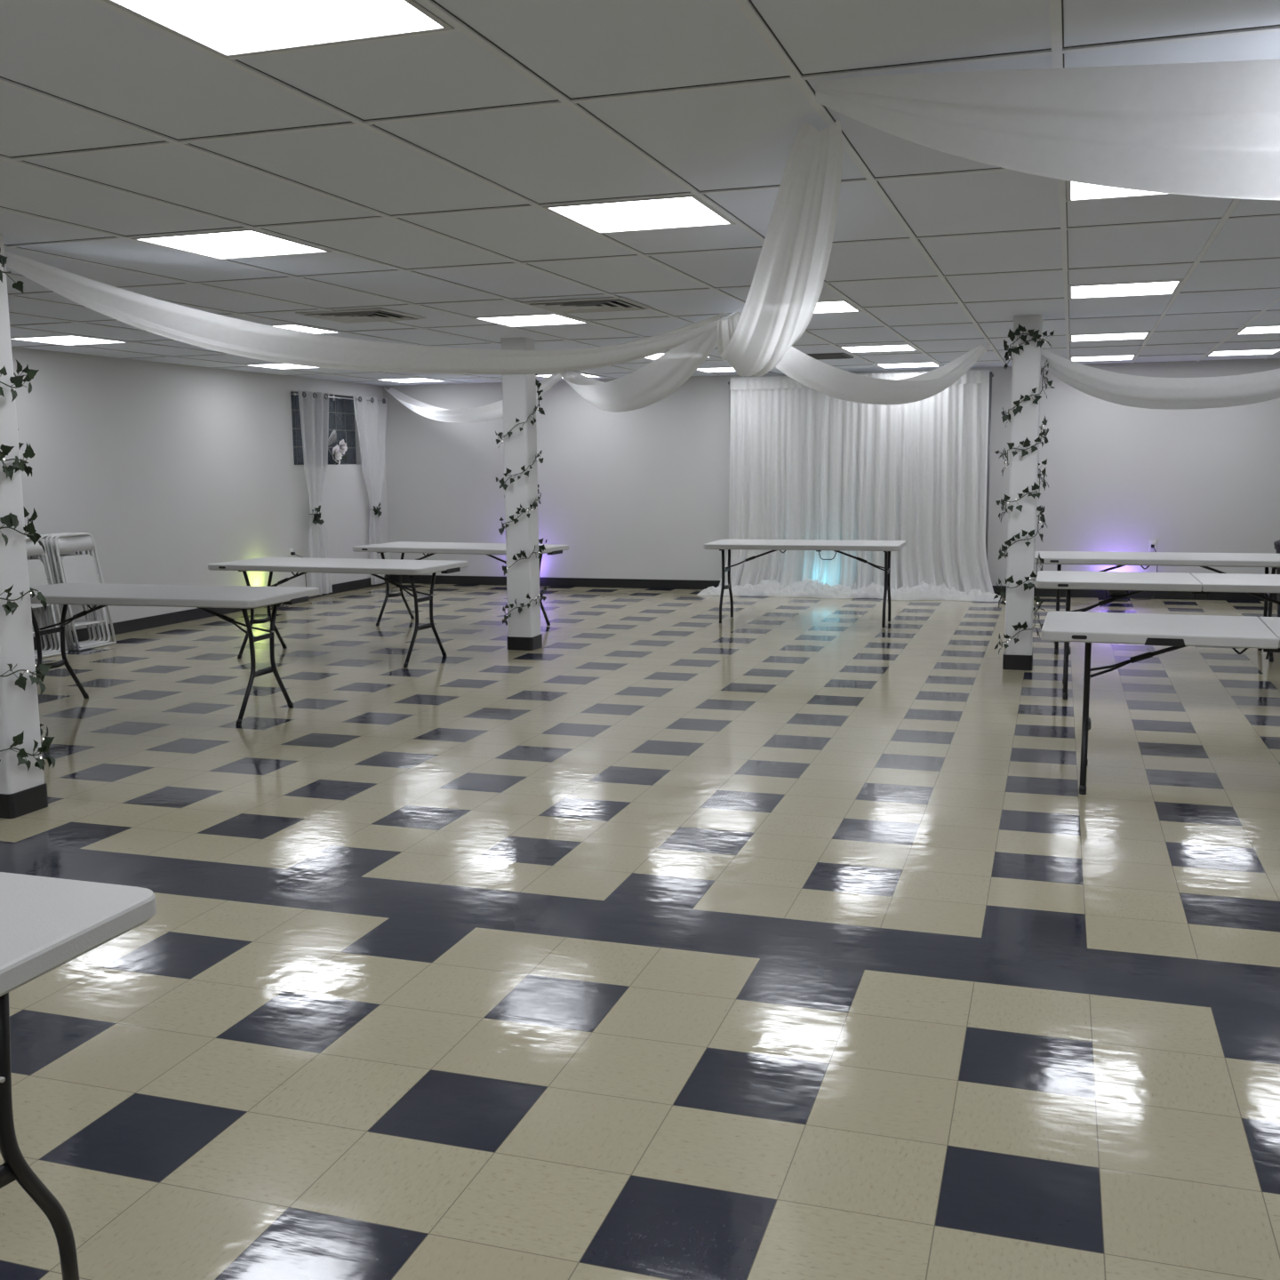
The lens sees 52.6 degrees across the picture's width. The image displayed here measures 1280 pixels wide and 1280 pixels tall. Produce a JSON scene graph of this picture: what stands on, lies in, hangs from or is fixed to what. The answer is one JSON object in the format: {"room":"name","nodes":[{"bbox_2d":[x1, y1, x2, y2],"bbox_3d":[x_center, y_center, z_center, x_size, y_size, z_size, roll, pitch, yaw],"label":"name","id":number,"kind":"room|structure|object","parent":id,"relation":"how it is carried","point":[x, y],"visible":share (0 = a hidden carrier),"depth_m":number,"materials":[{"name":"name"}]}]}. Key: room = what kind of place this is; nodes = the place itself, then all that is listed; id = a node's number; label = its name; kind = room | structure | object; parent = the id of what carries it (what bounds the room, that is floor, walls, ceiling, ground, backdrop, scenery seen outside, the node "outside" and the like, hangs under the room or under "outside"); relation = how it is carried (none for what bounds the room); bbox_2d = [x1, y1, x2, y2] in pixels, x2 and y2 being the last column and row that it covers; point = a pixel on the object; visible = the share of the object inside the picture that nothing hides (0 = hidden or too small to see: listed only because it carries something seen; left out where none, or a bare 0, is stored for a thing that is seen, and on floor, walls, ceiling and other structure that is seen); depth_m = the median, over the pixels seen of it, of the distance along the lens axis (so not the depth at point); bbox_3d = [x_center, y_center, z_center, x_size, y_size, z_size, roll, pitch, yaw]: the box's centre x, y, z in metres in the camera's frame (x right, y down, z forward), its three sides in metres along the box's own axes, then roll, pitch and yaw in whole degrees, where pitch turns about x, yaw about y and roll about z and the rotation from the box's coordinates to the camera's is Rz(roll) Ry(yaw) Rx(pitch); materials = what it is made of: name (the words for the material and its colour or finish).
{"room":"event hall","nodes":[
{"label":"event hall","id":0,"kind":"room"},
{"bbox_2d":[11,346,389,637],"bbox_3d":[-5.932,-0.704,7.419,0.250,2.390,18.250,2,8,18],"label":"wall","id":1,"kind":"structure","parent":0,"point":[172,471],"depth_m":12.00,"materials":[{"name":"white paint"}]},
{"bbox_2d":[32,574,391,649],"bbox_3d":[-5.796,0.432,7.535,0.012,0.105,17.850,2,8,18],"label":"baseboard","id":2,"kind":"structure","parent":1,"relation":"attached to","point":[177,617],"depth_m":12.00,"materials":[{"name":"black plastic"}]},
{"bbox_2d":[264,552,306,607],"bbox_3d":[-3.751,-0.638,13.591,0.069,0.527,0.982,1,8,11],"label":"power cord","id":3,"kind":"object","parent":1,"relation":"hanging from","point":[292,553],"visible":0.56,"depth_m":13.85,"materials":[{"name":"black plastic"}]},
{"bbox_2d":[288,547,293,557],"bbox_3d":[-3.734,-0.928,13.860,0.008,0.116,0.072,2,8,18],"label":"wall outlet","id":4,"kind":"object","parent":1,"relation":"attached to","point":[291,549],"visible":0.88,"depth_m":13.85,"materials":[{"name":"plastic"}]},
{"bbox_2d":[290,391,356,464],"bbox_3d":[-3.604,-2.362,14.539,0.080,0.797,1.472,2,8,18],"label":"window","id":5,"kind":"structure","parent":1,"relation":"in","point":[341,412],"depth_m":14.82,"materials":[{"name":"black glass"}]},
{"bbox_2d":[328,430,347,464],"bbox_3d":[-3.436,-2.191,14.737,0.119,0.407,0.416,2,8,18],"label":"flower arrangement","id":6,"kind":"object","parent":5,"relation":"on","point":[338,452],"visible":0.99,"depth_m":14.72,"materials":[{"name":"white plant"}]},
{"bbox_2d":[289,392,388,402],"bbox_3d":[-3.385,-2.747,14.658,0.100,0.080,2.028,2,8,18],"label":"curtain rod","id":7,"kind":"object","parent":1,"relation":"attached to","point":[293,394],"visible":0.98,"depth_m":14.59,"materials":[{"name":"metal"}]},
{"bbox_2d":[297,390,332,594],"bbox_3d":[-3.532,-1.598,14.188,0.085,2.205,0.620,2,8,18],"label":"window curtain","id":8,"kind":"object","parent":7,"relation":"hanging from","point":[314,411],"visible":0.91,"depth_m":14.16,"materials":[{"name":"white fabric"}]},
{"bbox_2d":[309,505,324,526],"bbox_3d":[-3.544,-1.353,14.103,0.135,0.230,0.240,2,8,18],"label":"tieback","id":9,"kind":"object","parent":8,"relation":"attached to","point":[316,516],"visible":1,"depth_m":14.10,"materials":[{"name":"plant"}]},
{"bbox_2d":[353,395,387,584],"bbox_3d":[-3.161,-1.760,15.334,0.084,2.205,0.790,2,8,18],"label":"window curtain","id":10,"kind":"object","parent":7,"relation":"hanging from","point":[371,416],"visible":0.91,"depth_m":15.32,"materials":[{"name":"white fabric"}]},
{"bbox_2d":[369,503,381,516],"bbox_3d":[-3.150,-1.542,15.331,0.118,0.191,0.197,1,8,11],"label":"tieback","id":11,"kind":"object","parent":10,"relation":"attached to","point":[377,511],"visible":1,"depth_m":15.33,"materials":[{"name":"plant"}]},
{"bbox_2d":[0,583,1279,1279],"bbox_3d":[-0.363,0.726,5.817,11.820,0.120,18.250,2,8,18],"label":"floor","id":12,"kind":"structure","parent":0,"point":[658,938],"depth_m":3.82,"materials":[{"name":"tile"}]},
{"bbox_2d":[0,234,47,818],"bbox_3d":[-2.699,-0.453,5.368,0.218,2.386,0.218,2,8,18],"label":"column","id":13,"kind":"structure","parent":12,"relation":"on","point":[22,792],"depth_m":5.38,"materials":[{"name":"white paint"}]},
{"bbox_2d":[0,247,55,771],"bbox_3d":[-2.696,-0.521,5.364,0.378,2.178,0.380,1,8,11],"label":"ivy garland","id":14,"kind":"object","parent":13,"relation":"attached to","point":[10,520],"visible":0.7,"depth_m":5.38,"materials":[{"name":"green plant"}]},
{"bbox_2d":[27,556,49,651],"bbox_3d":[-4.832,-0.332,10.010,0.186,0.920,0.453,2,8,18],"label":"folding chair","id":15,"kind":"object","parent":12,"relation":"on","point":[34,609],"visible":0.07,"depth_m":10.22,"materials":[{"name":"white plastic"}]},
{"bbox_2d":[29,555,50,652],"bbox_3d":[-4.789,-0.330,9.988,0.186,0.920,0.453,2,8,18],"label":"folding chair","id":16,"kind":"object","parent":12,"relation":"on","point":[31,556],"visible":0.12,"depth_m":10.19,"materials":[{"name":"white plastic"}]},
{"bbox_2d":[25,536,58,653],"bbox_3d":[-4.739,-0.330,9.989,0.186,0.920,0.453,2,8,18],"label":"folding chair","id":17,"kind":"object","parent":12,"relation":"on","point":[37,556],"visible":0.16,"depth_m":10.19,"materials":[{"name":"white plastic"}]},
{"bbox_2d":[28,554,61,655],"bbox_3d":[-4.697,-0.328,9.967,0.186,0.920,0.453,2,8,18],"label":"folding chair","id":18,"kind":"object","parent":12,"relation":"on","point":[41,556],"visible":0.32,"depth_m":10.16,"materials":[{"name":"white plastic"}]},
{"bbox_2d":[25,536,68,659],"bbox_3d":[-4.655,-0.325,9.945,0.186,0.920,0.453,2,8,18],"label":"folding chair","id":19,"kind":"object","parent":12,"relation":"on","point":[37,577],"visible":0.3,"depth_m":10.04,"materials":[{"name":"white plastic"}]},
{"bbox_2d":[39,532,97,643],"bbox_3d":[-4.665,-0.405,10.524,0.186,0.920,0.453,2,8,18],"label":"folding chair","id":20,"kind":"object","parent":12,"relation":"on","point":[76,553],"visible":0.15,"depth_m":10.72,"materials":[{"name":"white plastic"}]},
{"bbox_2d":[40,532,98,647],"bbox_3d":[-4.623,-0.402,10.502,0.186,0.920,0.453,2,8,18],"label":"folding chair","id":21,"kind":"object","parent":12,"relation":"on","point":[43,537],"visible":0.19,"depth_m":10.61,"materials":[{"name":"white plastic"}]},
{"bbox_2d":[45,532,107,650],"bbox_3d":[-4.573,-0.403,10.503,0.186,0.920,0.453,2,8,18],"label":"folding chair","id":22,"kind":"object","parent":12,"relation":"on","point":[47,540],"visible":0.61,"depth_m":10.32,"materials":[{"name":"white plastic"}]},
{"bbox_2d":[0,872,156,1279],"bbox_3d":[-1.806,0.809,2.224,1.830,0.719,0.760,2,8,18],"label":"folding table","id":23,"kind":"object","parent":12,"relation":"on","point":[46,924],"visible":1,"depth_m":2.12,"materials":[{"name":"white plastic"}]},
{"bbox_2d":[49,532,111,650],"bbox_3d":[-4.531,-0.400,10.481,0.186,0.920,0.453,2,8,18],"label":"folding chair","id":24,"kind":"object","parent":12,"relation":"on","point":[52,539],"visible":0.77,"depth_m":10.30,"materials":[{"name":"white plastic"}]},
{"bbox_2d":[54,532,116,650],"bbox_3d":[-4.486,-0.399,10.467,0.186,0.920,0.453,2,8,18],"label":"folding chair","id":25,"kind":"object","parent":12,"relation":"on","point":[81,568],"visible":0.88,"depth_m":10.46,"materials":[{"name":"white plastic"}]},
{"bbox_2d":[29,583,319,726],"bbox_3d":[-2.886,0.070,7.697,1.832,0.726,0.760,2,8,15],"label":"folding table","id":26,"kind":"object","parent":12,"relation":"on","point":[200,596],"visible":0.88,"depth_m":7.52,"materials":[{"name":"white plastic"}]},
{"bbox_2d":[270,602,288,609],"bbox_3d":[-3.704,-0.421,13.233,0.174,0.198,0.250,2,8,18],"label":"uplight","id":27,"kind":"object","parent":12,"relation":"on","point":[280,604],"visible":0.23,"depth_m":13.24,"materials":[{"name":"black plastic"}]},
{"bbox_2d":[208,557,468,667],"bbox_3d":[-2.264,-0.223,9.779,1.832,0.726,0.761,2,8,21],"label":"folding table","id":28,"kind":"object","parent":12,"relation":"on","point":[303,565],"visible":0.89,"depth_m":9.57,"materials":[{"name":"white plastic"}]},
{"bbox_2d":[352,541,568,625],"bbox_3d":[-1.601,-0.484,11.625,1.832,0.726,0.761,3,9,24],"label":"folding table","id":29,"kind":"object","parent":12,"relation":"on","point":[489,549],"visible":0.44,"depth_m":11.48,"materials":[{"name":"white plastic"}]},
{"bbox_2d":[501,337,542,650],"bbox_3d":[-0.920,-1.116,10.049,0.218,2.386,0.218,2,8,18],"label":"column","id":30,"kind":"structure","parent":12,"relation":"on","point":[518,390],"depth_m":9.98,"materials":[{"name":"white paint"}]},
{"bbox_2d":[495,374,546,624],"bbox_3d":[-0.923,-1.084,10.062,0.353,1.999,0.402,2,8,18],"label":"ivy garland","id":31,"kind":"object","parent":30,"relation":"attached to","point":[503,484],"visible":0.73,"depth_m":9.98},
{"bbox_2d":[703,539,906,627],"bbox_3d":[1.480,-0.515,11.594,1.710,0.719,0.760,2,8,17],"label":"folding table","id":32,"kind":"object","parent":12,"relation":"on","point":[772,545],"visible":1,"depth_m":11.40,"materials":[{"name":"white plastic"}]},
{"bbox_2d":[728,371,1003,598],"bbox_3d":[2.329,-1.646,13.896,3.085,2.320,0.240,2,8,18],"label":"stand","id":33,"kind":"object","parent":12,"relation":"on","point":[991,375],"visible":0.32,"depth_m":13.35,"materials":[{"name":"metal"}]},
{"bbox_2d":[697,369,1001,601],"bbox_3d":[2.166,-1.611,13.589,3.202,2.331,0.443,2,8,18],"label":"curtain","id":34,"kind":"object","parent":33,"relation":"hanging from","point":[806,463],"visible":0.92,"depth_m":13.71,"materials":[{"name":"white fabric"}]},
{"bbox_2d":[1002,314,1042,670],"bbox_3d":[2.620,-0.988,8.860,0.196,2.386,0.203,2,8,18],"label":"column","id":35,"kind":"structure","parent":12,"relation":"on","point":[1026,365],"depth_m":8.77,"materials":[{"name":"white paint"}]},
{"bbox_2d":[993,323,1055,654],"bbox_3d":[2.617,-1.012,8.858,0.383,2.229,0.377,2,8,18],"label":"ivy garland","id":36,"kind":"object","parent":35,"relation":"attached to","point":[1031,332],"visible":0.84,"depth_m":8.76},
{"bbox_2d":[1040,348,1279,409],"bbox_3d":[3.698,-1.817,8.550,2.411,0.575,0.459,2,8,18],"label":"drape","id":37,"kind":"object","parent":35,"relation":"hanging from","point":[1116,388],"visible":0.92,"depth_m":8.51,"materials":[{"name":"white fabric"}]},
{"bbox_2d":[1104,590,1129,601],"bbox_3d":[4.840,-0.496,13.140,0.250,0.197,0.176,2,8,18],"label":"uplight","id":38,"kind":"object","parent":12,"relation":"on","point":[1113,594],"visible":0.5,"depth_m":13.10,"materials":[{"name":"black plastic"}]},
{"bbox_2d":[1034,551,1279,662],"bbox_3d":[3.862,-0.262,9.606,1.830,0.726,0.761,2,8,18],"label":"folding table","id":39,"kind":"object","parent":12,"relation":"on","point":[1120,559],"visible":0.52,"depth_m":9.39,"materials":[{"name":"white plastic"}]},
{"bbox_2d":[1035,570,1279,699],"bbox_3d":[3.343,-0.012,7.827,1.830,0.726,0.761,2,8,18],"label":"folding table","id":40,"kind":"object","parent":12,"relation":"on","point":[1197,583],"visible":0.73,"depth_m":7.67,"materials":[{"name":"white plastic"}]},
{"bbox_2d":[1040,611,1279,794],"bbox_3d":[2.693,0.302,5.593,1.830,0.726,0.762,2,8,19],"label":"folding table","id":41,"kind":"object","parent":12,"relation":"on","point":[1176,631],"visible":1,"depth_m":5.57,"materials":[{"name":"white plastic"}]},
{"bbox_2d":[1273,539,1279,615],"bbox_3d":[6.013,-0.572,11.709,0.540,0.715,0.540,2,8,18],"label":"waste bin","id":42,"kind":"object","parent":12,"relation":"on","point":[1276,543],"visible":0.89,"depth_m":11.73,"materials":[{"name":"black plastic"}]},
{"bbox_2d":[0,0,1279,385],"bbox_3d":[-0.389,-1.754,5.476,11.820,0.113,18.250,2,8,18],"label":"ceiling","id":43,"kind":"structure","parent":0,"point":[90,54],"depth_m":4.31,"materials":[{"name":"tile"}]},
{"bbox_2d":[10,335,129,345],"bbox_3d":[-4.223,-2.222,9.586,0.582,0.014,0.594,2,8,18],"label":"recessed light","id":44,"kind":"object","parent":43,"relation":"in","point":[68,340],"visible":0.83,"depth_m":9.59,"materials":[{"name":"white plastic"}]},
{"bbox_2d":[130,229,332,259],"bbox_3d":[-1.726,-1.687,5.519,0.582,0.014,0.594,2,8,18],"label":"recessed light","id":45,"kind":"object","parent":43,"relation":"in","point":[241,244],"visible":0.96,"depth_m":5.51,"materials":[{"name":"white plastic"}]},
{"bbox_2d":[102,0,454,58],"bbox_3d":[-0.771,-1.296,2.607,0.582,0.014,0.594,2,8,18],"label":"recessed light","id":46,"kind":"object","parent":43,"relation":"in","point":[227,28],"visible":0.91,"depth_m":2.74,"materials":[{"name":"white plastic"}]},
{"bbox_2d":[244,363,319,368],"bbox_3d":[-3.325,-2.602,12.278,0.582,0.014,0.594,2,8,18],"label":"recessed light","id":47,"kind":"object","parent":43,"relation":"in","point":[268,365],"visible":0.59,"depth_m":12.35,"materials":[{"name":"white plastic"}]},
{"bbox_2d":[271,324,339,334],"bbox_3d":[-2.487,-2.161,9.015,0.582,0.014,0.594,2,8,18],"label":"recessed light","id":48,"kind":"object","parent":43,"relation":"in","point":[296,327],"visible":0.41,"depth_m":8.98,"materials":[{"name":"white plastic"}]},
{"bbox_2d":[295,308,425,323],"bbox_3d":[-1.758,-2.046,8.186,0.608,0.018,0.565,2,8,18],"label":"ceiling vent","id":49,"kind":"object","parent":43,"relation":"in","point":[369,315],"visible":1,"depth_m":8.13,"materials":[{"name":"white metal"}]},
{"bbox_2d":[4,250,735,375],"bbox_3d":[-1.059,-1.620,6.758,4.235,0.451,0.423,-7,10,-40],"label":"drape","id":50,"kind":"object","parent":43,"relation":"hanging from","point":[192,326],"visible":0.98,"depth_m":6.21,"materials":[{"name":"white fabric"}]},
{"bbox_2d":[376,377,446,383],"bbox_3d":[-2.564,-2.924,14.560,0.582,0.014,0.594,2,8,18],"label":"recessed light","id":51,"kind":"object","parent":43,"relation":"in","point":[402,380],"visible":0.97,"depth_m":14.56,"materials":[{"name":"white plastic"}]},
{"bbox_2d":[382,378,442,382],"bbox_3d":[-2.564,-2.923,14.560,0.550,0.004,0.562,2,8,18],"label":"diffuser","id":52,"kind":"object","parent":51,"relation":"attached to","point":[397,380],"depth_m":14.57,"materials":[{"name":"white plastic"}]},
{"bbox_2d":[473,313,589,327],"bbox_3d":[-0.711,-2.116,8.562,0.582,0.014,0.594,2,8,18],"label":"recessed light","id":53,"kind":"object","parent":43,"relation":"in","point":[553,319],"visible":0.86,"depth_m":8.55,"materials":[{"name":"white plastic"}]},
{"bbox_2d":[535,373,599,378],"bbox_3d":[-0.788,-2.880,14.107,0.582,0.014,0.594,2,8,18],"label":"recessed light","id":54,"kind":"object","parent":43,"relation":"in","point":[548,375],"visible":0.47,"depth_m":14.08,"materials":[{"name":"white plastic"}]},
{"bbox_2d":[536,375,596,376],"bbox_3d":[-0.788,-2.879,14.107,0.550,0.004,0.562,2,8,18],"label":"diffuser","id":55,"kind":"object","parent":54,"relation":"attached to","point":[537,375],"depth_m":14.08,"materials":[{"name":"white plastic"}]},
{"bbox_2d":[520,296,653,313],"bbox_3d":[-0.311,-2.004,7.769,0.632,0.018,0.578,2,8,18],"label":"ceiling vent","id":56,"kind":"object","parent":43,"relation":"in","point":[609,304],"visible":1,"depth_m":7.72,"materials":[{"name":"white metal"}]},
{"bbox_2d":[542,194,735,233],"bbox_3d":[0.010,-1.626,4.948,0.582,0.014,0.594,2,8,18],"label":"recessed light","id":57,"kind":"object","parent":43,"relation":"in","point":[681,212],"visible":0.89,"depth_m":4.93,"materials":[{"name":"white plastic"}]},
{"bbox_2d":[0,0,1279,384],"bbox_3d":[-0.262,-1.702,5.484,12.355,0.020,19.039,2,8,18],"label":"ceiling grid","id":58,"kind":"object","parent":43,"relation":"attached to","point":[747,8],"depth_m":4.76,"materials":[{"name":"grey metal"}]},
{"bbox_2d":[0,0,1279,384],"bbox_3d":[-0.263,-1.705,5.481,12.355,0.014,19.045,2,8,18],"label":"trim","id":59,"kind":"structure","parent":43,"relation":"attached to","point":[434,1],"depth_m":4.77,"materials":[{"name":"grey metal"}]},
{"bbox_2d":[560,312,728,412],"bbox_3d":[-0.087,-2.123,10.551,0.407,0.505,5.110,-3,8,-16],"label":"drape","id":60,"kind":"object","parent":43,"relation":"hanging from","point":[644,387],"visible":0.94,"depth_m":9.58,"materials":[{"name":"white fabric"}]},
{"bbox_2d":[644,352,711,359],"bbox_3d":[0.284,-2.538,11.546,0.582,0.014,0.594,2,8,18],"label":"recessed light","id":61,"kind":"object","parent":43,"relation":"in","point":[657,356],"visible":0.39,"depth_m":11.66,"materials":[{"name":"white plastic"}]},
{"bbox_2d":[647,353,708,359],"bbox_3d":[0.284,-2.537,11.546,0.550,0.004,0.562,2,8,18],"label":"diffuser","id":62,"kind":"object","parent":61,"relation":"attached to","point":[657,356],"depth_m":11.66,"materials":[{"name":"white plastic"}]},
{"bbox_2d":[696,367,735,372],"bbox_3d":[0.890,-2.794,13.361,0.582,0.014,0.594,2,8,18],"label":"recessed light","id":63,"kind":"object","parent":43,"relation":"in","point":[724,369],"visible":0.41,"depth_m":13.37,"materials":[{"name":"white plastic"}]},
{"bbox_2d":[697,368,735,371],"bbox_3d":[0.890,-2.793,13.361,0.550,0.004,0.562,2,8,18],"label":"diffuser","id":64,"kind":"object","parent":63,"relation":"attached to","point":[700,369],"depth_m":13.35,"materials":[{"name":"white plastic"}]},
{"bbox_2d":[717,120,843,376],"bbox_3d":[0.539,-1.472,5.843,0.298,0.529,4.568,0,8,1],"label":"drape","id":65,"kind":"object","parent":43,"relation":"hanging from","point":[786,288],"visible":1,"depth_m":4.25,"materials":[{"name":"white fabric"}]},
{"bbox_2d":[806,352,853,359],"bbox_3d":[1.620,-2.579,11.797,0.560,0.015,0.540,2,8,18],"label":"ceiling vent","id":66,"kind":"object","parent":43,"relation":"in","point":[826,356],"visible":0.62,"depth_m":11.64,"materials":[{"name":"grey metal"}]},
{"bbox_2d":[813,300,861,313],"bbox_3d":[1.037,-2.061,8.026,0.582,0.014,0.594,2,8,18],"label":"recessed light","id":67,"kind":"object","parent":43,"relation":"in","point":[839,305],"visible":0.37,"depth_m":8.00,"materials":[{"name":"white plastic"}]},
{"bbox_2d":[732,311,989,404],"bbox_3d":[1.678,-1.961,9.301,0.355,0.530,3.285,6,10,41],"label":"drape","id":68,"kind":"object","parent":43,"relation":"hanging from","point":[817,375],"visible":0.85,"depth_m":9.10,"materials":[{"name":"white fabric"}]},
{"bbox_2d":[839,344,917,352],"bbox_3d":[2.033,-2.482,11.011,0.582,0.014,0.594,2,8,18],"label":"recessed light","id":69,"kind":"object","parent":43,"relation":"in","point":[885,348],"visible":0.96,"depth_m":11.03,"materials":[{"name":"white plastic"}]},
{"bbox_2d":[876,361,940,367],"bbox_3d":[2.696,-2.763,13.001,0.582,0.014,0.594,2,8,18],"label":"recessed light","id":70,"kind":"object","parent":43,"relation":"in","point":[914,364],"visible":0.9,"depth_m":13.06,"materials":[{"name":"white plastic"}]},
{"bbox_2d":[815,59,1279,200],"bbox_3d":[2.513,-1.178,2.878,4.214,0.355,0.630,1,8,11],"label":"drape","id":71,"kind":"object","parent":43,"relation":"hanging from","point":[1199,129],"visible":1,"depth_m":3.02,"materials":[{"name":"white fabric"}]},
{"bbox_2d":[1070,354,1135,361],"bbox_3d":[4.409,-2.692,12.360,0.582,0.014,0.594,2,8,18],"label":"recessed light","id":72,"kind":"object","parent":43,"relation":"in","point":[1132,356],"visible":0.86,"depth_m":12.40,"materials":[{"name":"white plastic"}]},
{"bbox_2d":[1072,355,1133,360],"bbox_3d":[4.409,-2.692,12.360,0.550,0.004,0.562,2,8,18],"label":"diffuser","id":73,"kind":"object","parent":72,"relation":"attached to","point":[1105,357],"depth_m":12.40,"materials":[{"name":"white plastic"}]},
{"bbox_2d":[1069,331,1150,341],"bbox_3d":[3.671,-2.380,10.148,0.582,0.014,0.594,2,8,18],"label":"recessed light","id":74,"kind":"object","parent":43,"relation":"in","point":[1128,335],"visible":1,"depth_m":10.18,"materials":[{"name":"white plastic"}]},
{"bbox_2d":[1065,180,1173,201],"bbox_3d":[1.746,-1.565,4.377,0.582,0.014,0.594,2,8,18],"label":"recessed light","id":75,"kind":"object","parent":43,"relation":"in","point":[1076,191],"visible":0.29,"depth_m":4.62,"materials":[{"name":"white plastic"}]},
{"bbox_2d":[1071,181,1157,199],"bbox_3d":[1.746,-1.565,4.377,0.550,0.004,0.562,2,8,18],"label":"diffuser","id":76,"kind":"object","parent":75,"relation":"attached to","point":[1078,190],"depth_m":4.62,"materials":[{"name":"white plastic"}]},
{"bbox_2d":[1068,280,1183,298],"bbox_3d":[2.723,-1.978,7.303,0.582,0.014,0.594,2,8,18],"label":"recessed light","id":77,"kind":"object","parent":43,"relation":"in","point":[1164,287],"visible":1,"depth_m":7.30,"materials":[{"name":"white plastic"}]},
{"bbox_2d":[1206,349,1279,356],"bbox_3d":[5.520,-2.632,11.839,0.582,0.014,0.594,2,8,18],"label":"recessed light","id":78,"kind":"object","parent":43,"relation":"in","point":[1266,351],"visible":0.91,"depth_m":11.85,"materials":[{"name":"white plastic"}]},
{"bbox_2d":[1235,325,1279,334],"bbox_3d":[4.798,-2.326,9.673,0.582,0.014,0.594,2,8,18],"label":"recessed light","id":79,"kind":"object","parent":43,"relation":"in","point":[1268,329],"visible":0.79,"depth_m":9.76,"materials":[{"name":"white plastic"}]},
{"bbox_2d":[383,358,1279,586],"bbox_3d":[2.380,-1.718,14.156,11.420,2.390,0.200,2,8,18],"label":"wall","id":80,"kind":"structure","parent":0,"point":[639,493],"depth_m":14.54,"materials":[{"name":"white paint"}]},
{"bbox_2d":[384,387,503,422],"label":"drape","id":81,"kind":"object","parent":80,"relation":"hanging from","point":[492,411],"depth_m":14.37,"materials":[{"name":"white fabric"}]},
{"bbox_2d":[536,372,562,399],"label":"drape","id":82,"kind":"object","parent":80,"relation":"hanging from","point":[548,383],"depth_m":13.12,"materials":[{"name":"white fabric"}]},
{"bbox_2d":[390,574,1277,600],"bbox_3d":[2.359,-0.572,14.212,11.396,0.105,0.012,2,8,18],"label":"baseboard","id":83,"kind":"structure","parent":80,"relation":"attached to","point":[590,582],"depth_m":14.88,"materials":[{"name":"black plastic"}]},
{"bbox_2d":[1148,540,1156,551],"bbox_3d":[5.235,-0.963,13.227,0.072,0.116,0.008,2,8,18],"label":"wall outlet","id":84,"kind":"object","parent":80,"relation":"attached to","point":[1154,542],"visible":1,"depth_m":13.23,"materials":[{"name":"plastic"}]},
{"bbox_2d":[1132,544,1157,599],"bbox_3d":[5.121,-0.690,13.195,0.311,0.557,0.076,-3,8,-16],"label":"power cord","id":85,"kind":"object","parent":84,"relation":"hanging from","point":[1152,545],"visible":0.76,"depth_m":13.20,"materials":[{"name":"black plastic"}]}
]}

